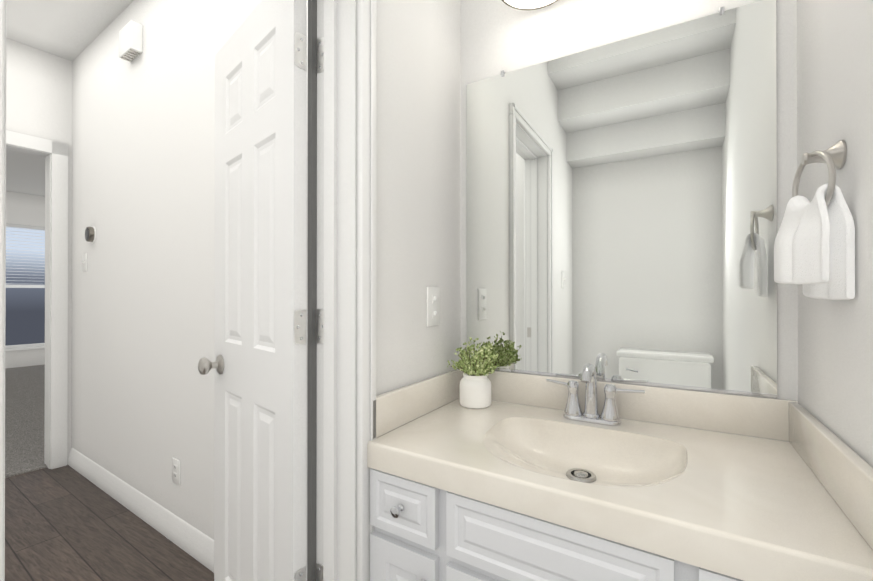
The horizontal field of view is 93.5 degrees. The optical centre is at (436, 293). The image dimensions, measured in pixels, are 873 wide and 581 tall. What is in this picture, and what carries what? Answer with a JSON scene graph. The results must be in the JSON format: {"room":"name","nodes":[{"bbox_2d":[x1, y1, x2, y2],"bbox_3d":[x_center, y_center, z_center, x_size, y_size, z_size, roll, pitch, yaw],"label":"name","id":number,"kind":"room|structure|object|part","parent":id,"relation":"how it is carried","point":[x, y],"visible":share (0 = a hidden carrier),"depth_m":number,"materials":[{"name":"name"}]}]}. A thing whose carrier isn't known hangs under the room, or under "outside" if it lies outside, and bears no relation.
{"room":"bathroom","nodes":[
{"label":"bathroom","id":0,"kind":"room"},
{"bbox_2d":[5,346,44,367],"bbox_3d":[-6.647,1.058,7.027,0.120,0.320,1.900,0,0,34],"label":"wall","id":1,"kind":"structure","parent":0,"point":[23,358],"depth_m":6.75,"materials":[{"name":"paint"}]},
{"bbox_2d":[5,223,44,348],"bbox_3d":[-6.643,-0.112,7.028,0.050,2.020,1.900,0,0,34],"label":"room window","id":2,"kind":"structure","parent":1,"relation":"in","point":[24,345],"depth_m":6.78,"materials":[{"name":"paint"}]},
{"bbox_3d":[-6.643,-1.097,7.031,0.050,0.050,1.900,0,0,34],"label":"top of the far room window frame","id":3,"kind":"part","parent":2,"relation":"part of","materials":[{"name":"white plastic"}]},
{"bbox_3d":[-6.643,-0.112,7.028,0.050,0.050,1.900,0,0,34],"label":"far room window meeting rail","id":4,"kind":"part","parent":2,"relation":"part of","materials":[{"name":"white plastic"}]},
{"bbox_2d":[5,346,44,350],"bbox_3d":[-6.590,0.913,6.988,0.060,0.030,1.980,0,0,34],"label":"window sill","id":5,"kind":"structure","parent":1,"relation":"attached to","point":[15,349],"depth_m":6.72,"materials":[{"name":"paint"}]},
{"bbox_2d":[6,191,44,226],"bbox_3d":[-6.647,-1.377,7.035,0.120,0.510,1.900,0,0,34],"label":"wall","id":6,"kind":"structure","parent":0,"point":[25,209],"depth_m":6.76,"materials":[{"name":"paint"}]},
{"bbox_2d":[5,364,46,477],"bbox_3d":[-4.980,1.204,4.428,5.570,0.012,6.200,0,0,34],"label":"floor carpet","id":7,"kind":"object","parent":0,"point":[24,414],"depth_m":3.89,"materials":[{"name":"grey carpet"}]},
{"bbox_2d":[6,38,71,463],"bbox_3d":[-2.862,-0.221,2.615,0.120,2.850,1.040,0,0,34],"label":"wall","id":8,"kind":"structure","parent":0,"point":[30,90],"depth_m":2.79,"materials":[{"name":"paint"}]},
{"bbox_2d":[6,144,49,156],"bbox_3d":[-2.922,-0.966,2.528,0.120,0.020,0.785,0,0,34],"label":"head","id":9,"kind":"structure","parent":8,"relation":"attached to","point":[26,150],"depth_m":2.76},
{"bbox_2d":[6,130,67,468],"bbox_3d":[-2.915,0.079,2.520,0.138,2.250,0.965,0,0,34],"label":"door frame","id":10,"kind":"structure","parent":8,"relation":"attached to","point":[59,313],"depth_m":2.84,"materials":[{"name":"paint"}]},
{"bbox_2d":[6,0,133,196],"bbox_3d":[-3.793,-1.692,3.622,8.690,0.100,6.440,0,0,34],"label":"ceiling","id":11,"kind":"structure","parent":0,"point":[70,30],"depth_m":2.56,"materials":[{"name":"paint"}]},
{"bbox_2d":[5,464,213,580],"bbox_3d":[-4.731,1.232,3.291,13.500,0.050,10.000,0,0,30],"label":"floor","id":12,"kind":"structure","parent":0,"point":[67,522],"depth_m":2.00,"materials":[{"name":"brown wood"}]},
{"bbox_2d":[367,369,872,580],"bbox_3d":[0.342,0.733,0.996,0.935,0.933,0.600,0,0,30],"label":"bathroom vanity","id":13,"kind":"object","parent":12,"relation":"on","point":[501,490],"visible":0.98,"depth_m":0.87,"materials":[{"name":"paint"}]},
{"bbox_3d":[-0.091,0.503,0.950,0.025,0.025,0.030,0,0,30],"label":"knob","id":14,"kind":"part","parent":13,"relation":"part of","materials":[{"name":"silver metal"}]},
{"bbox_3d":[-0.079,0.834,0.969,0.191,0.480,0.018,0,0,33],"label":"door","id":15,"kind":"part","parent":13,"relation":"part of","materials":[{"name":"paint"}]},
{"bbox_3d":[-0.079,0.503,0.970,0.191,0.137,0.018,0,0,33],"label":"drawer","id":16,"kind":"part","parent":13,"relation":"part of","materials":[{"name":"paint"}]},
{"bbox_3d":[0.116,0.834,0.845,0.213,0.480,0.018,0,0,33],"label":"door","id":17,"kind":"part","parent":13,"relation":"part of","materials":[{"name":"paint"}]},
{"bbox_2d":[447,337,499,408],"bbox_3d":[0.120,0.255,1.345,0.180,0.226,0.166,0,0,30],"label":"plant","id":18,"kind":"object","parent":13,"relation":"on","point":[477,367],"visible":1,"depth_m":1.31,"materials":[{"name":"green plant"}]},
{"bbox_3d":[0.128,0.316,1.349,0.104,0.103,0.104,0,0,30],"label":"pot","id":19,"kind":"part","parent":18,"relation":"part of","materials":[{"name":"white ceramic"}]},
{"bbox_2d":[546,363,644,425],"bbox_3d":[0.432,0.282,1.158,0.275,0.170,0.125,0,0,30],"label":"faucet","id":20,"kind":"object","parent":13,"relation":"on","point":[609,416],"visible":1,"depth_m":1.17,"materials":[{"name":"silver metal"}]},
{"bbox_3d":[0.373,0.273,1.244,0.087,0.015,0.034,0,0,30],"label":"lever","id":21,"kind":"part","parent":20,"relation":"part of","materials":[{"name":"silver metal"}]},
{"bbox_3d":[0.404,0.307,1.213,0.052,0.097,0.052,0,0,30],"label":"handle","id":22,"kind":"part","parent":20,"relation":"part of","materials":[{"name":"silver metal"}]},
{"bbox_3d":[0.429,0.276,1.155,0.040,0.158,0.116,0,0,30],"label":"spout","id":23,"kind":"part","parent":20,"relation":"part of","materials":[{"name":"silver metal"}]},
{"bbox_3d":[0.492,0.307,1.162,0.052,0.097,0.052,0,0,30],"label":"handle","id":24,"kind":"part","parent":20,"relation":"part of","materials":[{"name":"silver metal"}]},
{"bbox_3d":[0.530,0.273,1.140,0.088,0.015,0.012,0,0,30],"label":"lever","id":25,"kind":"part","parent":20,"relation":"part of","materials":[{"name":"silver metal"}]},
{"bbox_2d":[71,0,307,580],"bbox_3d":[-1.406,-0.222,2.174,3.020,2.850,0.120,0,0,34],"label":"wall","id":26,"kind":"structure","parent":0,"point":[143,285],"depth_m":2.17,"materials":[{"name":"paint"}]},
{"bbox_2d":[82,253,86,270],"bbox_3d":[-2.359,-0.205,2.746,0.076,0.118,0.020,0,0,30],"label":"light switch","id":27,"kind":"object","parent":26,"relation":"attached to","point":[84,262],"visible":0.98,"depth_m":2.74,"materials":[{"name":"white plastic"}]},
{"bbox_2d":[85,226,95,242],"bbox_3d":[-2.241,-0.380,2.654,0.116,0.116,0.034,0,0,34],"label":"thermostat","id":28,"kind":"object","parent":26,"relation":"attached to","point":[90,234],"visible":1,"depth_m":2.63,"materials":[{"name":"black plastic"}]},
{"bbox_3d":[-2.249,-0.380,2.642,0.086,0.086,0.008,0,0,30],"label":"glass","id":29,"kind":"part","parent":28,"relation":"part of","materials":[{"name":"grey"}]},
{"bbox_3d":[-2.233,-0.380,2.665,0.116,0.116,0.014,0,0,30],"label":"plate","id":30,"kind":"part","parent":28,"relation":"part of","materials":[{"name":"white plastic"}]},
{"bbox_2d":[119,20,142,61],"bbox_3d":[-1.686,-1.384,2.264,0.170,0.156,0.055,0,0,34],"label":"door chime","id":31,"kind":"object","parent":26,"relation":"attached to","point":[130,40],"visible":1,"depth_m":2.23,"materials":[{"name":"white plastic"}]},
{"bbox_2d":[68,448,213,572],"bbox_3d":[-1.389,1.144,2.073,2.882,0.117,0.020,0,0,34],"label":"baseboard","id":32,"kind":"structure","parent":26,"relation":"attached to","point":[193,542],"depth_m":2.14,"materials":[{"name":"paint"}]},
{"bbox_2d":[172,458,179,484],"bbox_3d":[-1.269,0.868,1.999,0.076,0.118,0.008,0,0,34],"label":"outlet","id":33,"kind":"object","parent":26,"relation":"attached to","point":[176,471],"visible":1,"depth_m":1.99,"materials":[{"name":"white plastic"}]},
{"bbox_2d":[376,0,460,395],"bbox_3d":[-0.082,-0.225,1.335,0.130,2.850,0.651,0,0,30],"label":"wall","id":34,"kind":"structure","parent":0,"point":[418,191],"depth_m":1.25,"materials":[{"name":"paint"}]},
{"bbox_2d":[198,0,306,580],"bbox_3d":[-0.577,0.178,1.218,0.582,2.020,0.103,0,0,44],"label":"door","id":35,"kind":"structure","parent":34,"relation":"in","point":[260,300],"depth_m":1.17,"materials":[{"name":"paint"}]},
{"bbox_3d":[-0.754,0.241,1.365,0.066,0.066,0.068,0,0,44],"label":"bathroom door knob","id":36,"kind":"part","parent":35,"relation":"part of","materials":[{"name":"silver metal"}]},
{"bbox_3d":[-0.346,-0.615,1.043,0.002,0.088,0.031,0,0,43],"label":"door hinge leaf","id":37,"kind":"part","parent":35,"relation":"part of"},
{"bbox_3d":[-0.346,0.086,1.040,0.002,0.088,0.031,0,0,43],"label":"door hinge leaf","id":38,"kind":"part","parent":35,"relation":"part of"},
{"bbox_3d":[-0.346,0.743,1.038,0.002,0.088,0.031,0,0,43],"label":"door hinge leaf","id":39,"kind":"part","parent":35,"relation":"part of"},
{"bbox_2d":[307,0,316,580],"bbox_3d":[-0.322,0.180,1.067,0.015,2.040,0.021,0,0,30],"label":"seal","id":40,"kind":"object","parent":34,"relation":"attached to","point":[312,308],"visible":1,"depth_m":1.06,"materials":[{"name":"grey rubber"}]},
{"bbox_2d":[316,563,322,580],"bbox_3d":[-0.298,0.743,1.057,0.031,0.088,0.002,0,0,30],"label":"jamb hinge leaf","id":41,"kind":"object","parent":34,"relation":"attached to","point":[319,575],"visible":0.79,"depth_m":1.06,"materials":[{"name":"silver metal"}]},
{"bbox_2d":[316,309,323,343],"bbox_3d":[-0.298,0.086,1.059,0.031,0.088,0.002,0,0,30],"label":"jamb hinge leaf","id":42,"kind":"object","parent":34,"relation":"attached to","point":[319,323],"visible":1,"depth_m":1.06,"materials":[{"name":"silver metal"}]},
{"bbox_2d":[317,37,323,73],"bbox_3d":[-0.298,-0.615,1.061,0.031,0.088,0.002,0,0,30],"label":"jamb hinge leaf","id":43,"kind":"object","parent":34,"relation":"attached to","point":[320,57],"visible":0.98,"depth_m":1.06,"materials":[{"name":"silver metal"}]},
{"bbox_2d":[323,0,336,580],"bbox_3d":[-0.268,0.180,1.035,0.035,2.040,0.012,0,0,30],"label":"door frame","id":44,"kind":"object","parent":34,"relation":"attached to","point":[330,336],"visible":1,"depth_m":1.03,"materials":[{"name":"paint"}]},
{"bbox_2d":[316,0,376,580],"bbox_3d":[-0.231,0.152,1.054,0.153,2.096,0.057,0,0,30],"label":"door frame","id":45,"kind":"structure","parent":34,"relation":"attached to","point":[346,290],"depth_m":1.02,"materials":[{"name":"paint"}]},
{"bbox_2d":[427,287,439,326],"bbox_3d":[-0.006,0.043,1.319,0.016,0.125,0.076,0,0,30],"label":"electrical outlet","id":46,"kind":"object","parent":34,"relation":"attached to","point":[433,306],"visible":1,"depth_m":1.31,"materials":[{"name":"white plastic"}]},
{"bbox_2d":[461,0,797,441],"bbox_3d":[0.504,-0.225,1.308,1.170,2.850,0.108,0,0,30],"label":"mirror","id":47,"kind":"object","parent":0,"point":[621,211],"depth_m":1.21,"materials":[{"name":"silver mirror"}]},
{"bbox_2d":[502,0,557,10],"bbox_3d":[0.429,-1.020,1.164,0.525,0.189,0.237,0,0,30],"label":"sconce","id":48,"kind":"object","parent":47,"relation":"attached to","point":[528,5],"visible":0.98,"depth_m":1.33,"materials":[{"name":"white glass"}]},
{"bbox_2d":[463,371,796,441],"bbox_3d":[0.487,0.318,1.248,0.934,0.101,0.020,0,0,30],"label":"backsplash","id":49,"kind":"structure","parent":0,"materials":[{"name":"stone"}]},
{"bbox_2d":[797,0,872,467],"bbox_3d":[0.441,-0.228,0.136,0.100,2.850,1.998,0,0,30],"label":"wall","id":50,"kind":"structure","parent":0,"point":[834,106],"depth_m":0.75,"materials":[{"name":"paint"}]},
{"bbox_2d":[774,140,854,299],"bbox_3d":[0.696,-0.134,0.764,0.090,0.292,0.156,0,0,30],"label":"towel ring","id":51,"kind":"object","parent":50,"relation":"attached to","point":[814,248],"visible":1,"depth_m":0.72,"materials":[{"name":"white fabric"}]},
{"bbox_3d":[0.716,-0.253,0.764,0.055,0.052,0.052,0,0,30],"label":"post","id":52,"kind":"part","parent":51,"relation":"part of","materials":[{"name":"silver metal"}]},
{"bbox_3d":[-0.771,-0.228,0.149,0.130,2.850,0.802,0,0,30],"label":"wall","id":53,"kind":"structure","parent":0,"visible":0},
{"bbox_2d":[0,0,6,580],"bbox_3d":[-0.566,0.168,0.483,0.148,2.060,0.057,0,0,30],"label":"door frame","id":54,"kind":"structure","parent":53,"relation":"attached to","point":[2,4],"depth_m":0.47,"materials":[{"name":"paint"}]},
{"label":"outside","id":55,"kind":"structure","parent":0,"visible":0},
{"bbox_2d":[5,227,44,345],"bbox_3d":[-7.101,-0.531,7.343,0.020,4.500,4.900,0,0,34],"label":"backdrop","id":56,"kind":"structure","parent":55,"point":[25,315],"depth_m":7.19,"materials":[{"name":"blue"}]}
]}

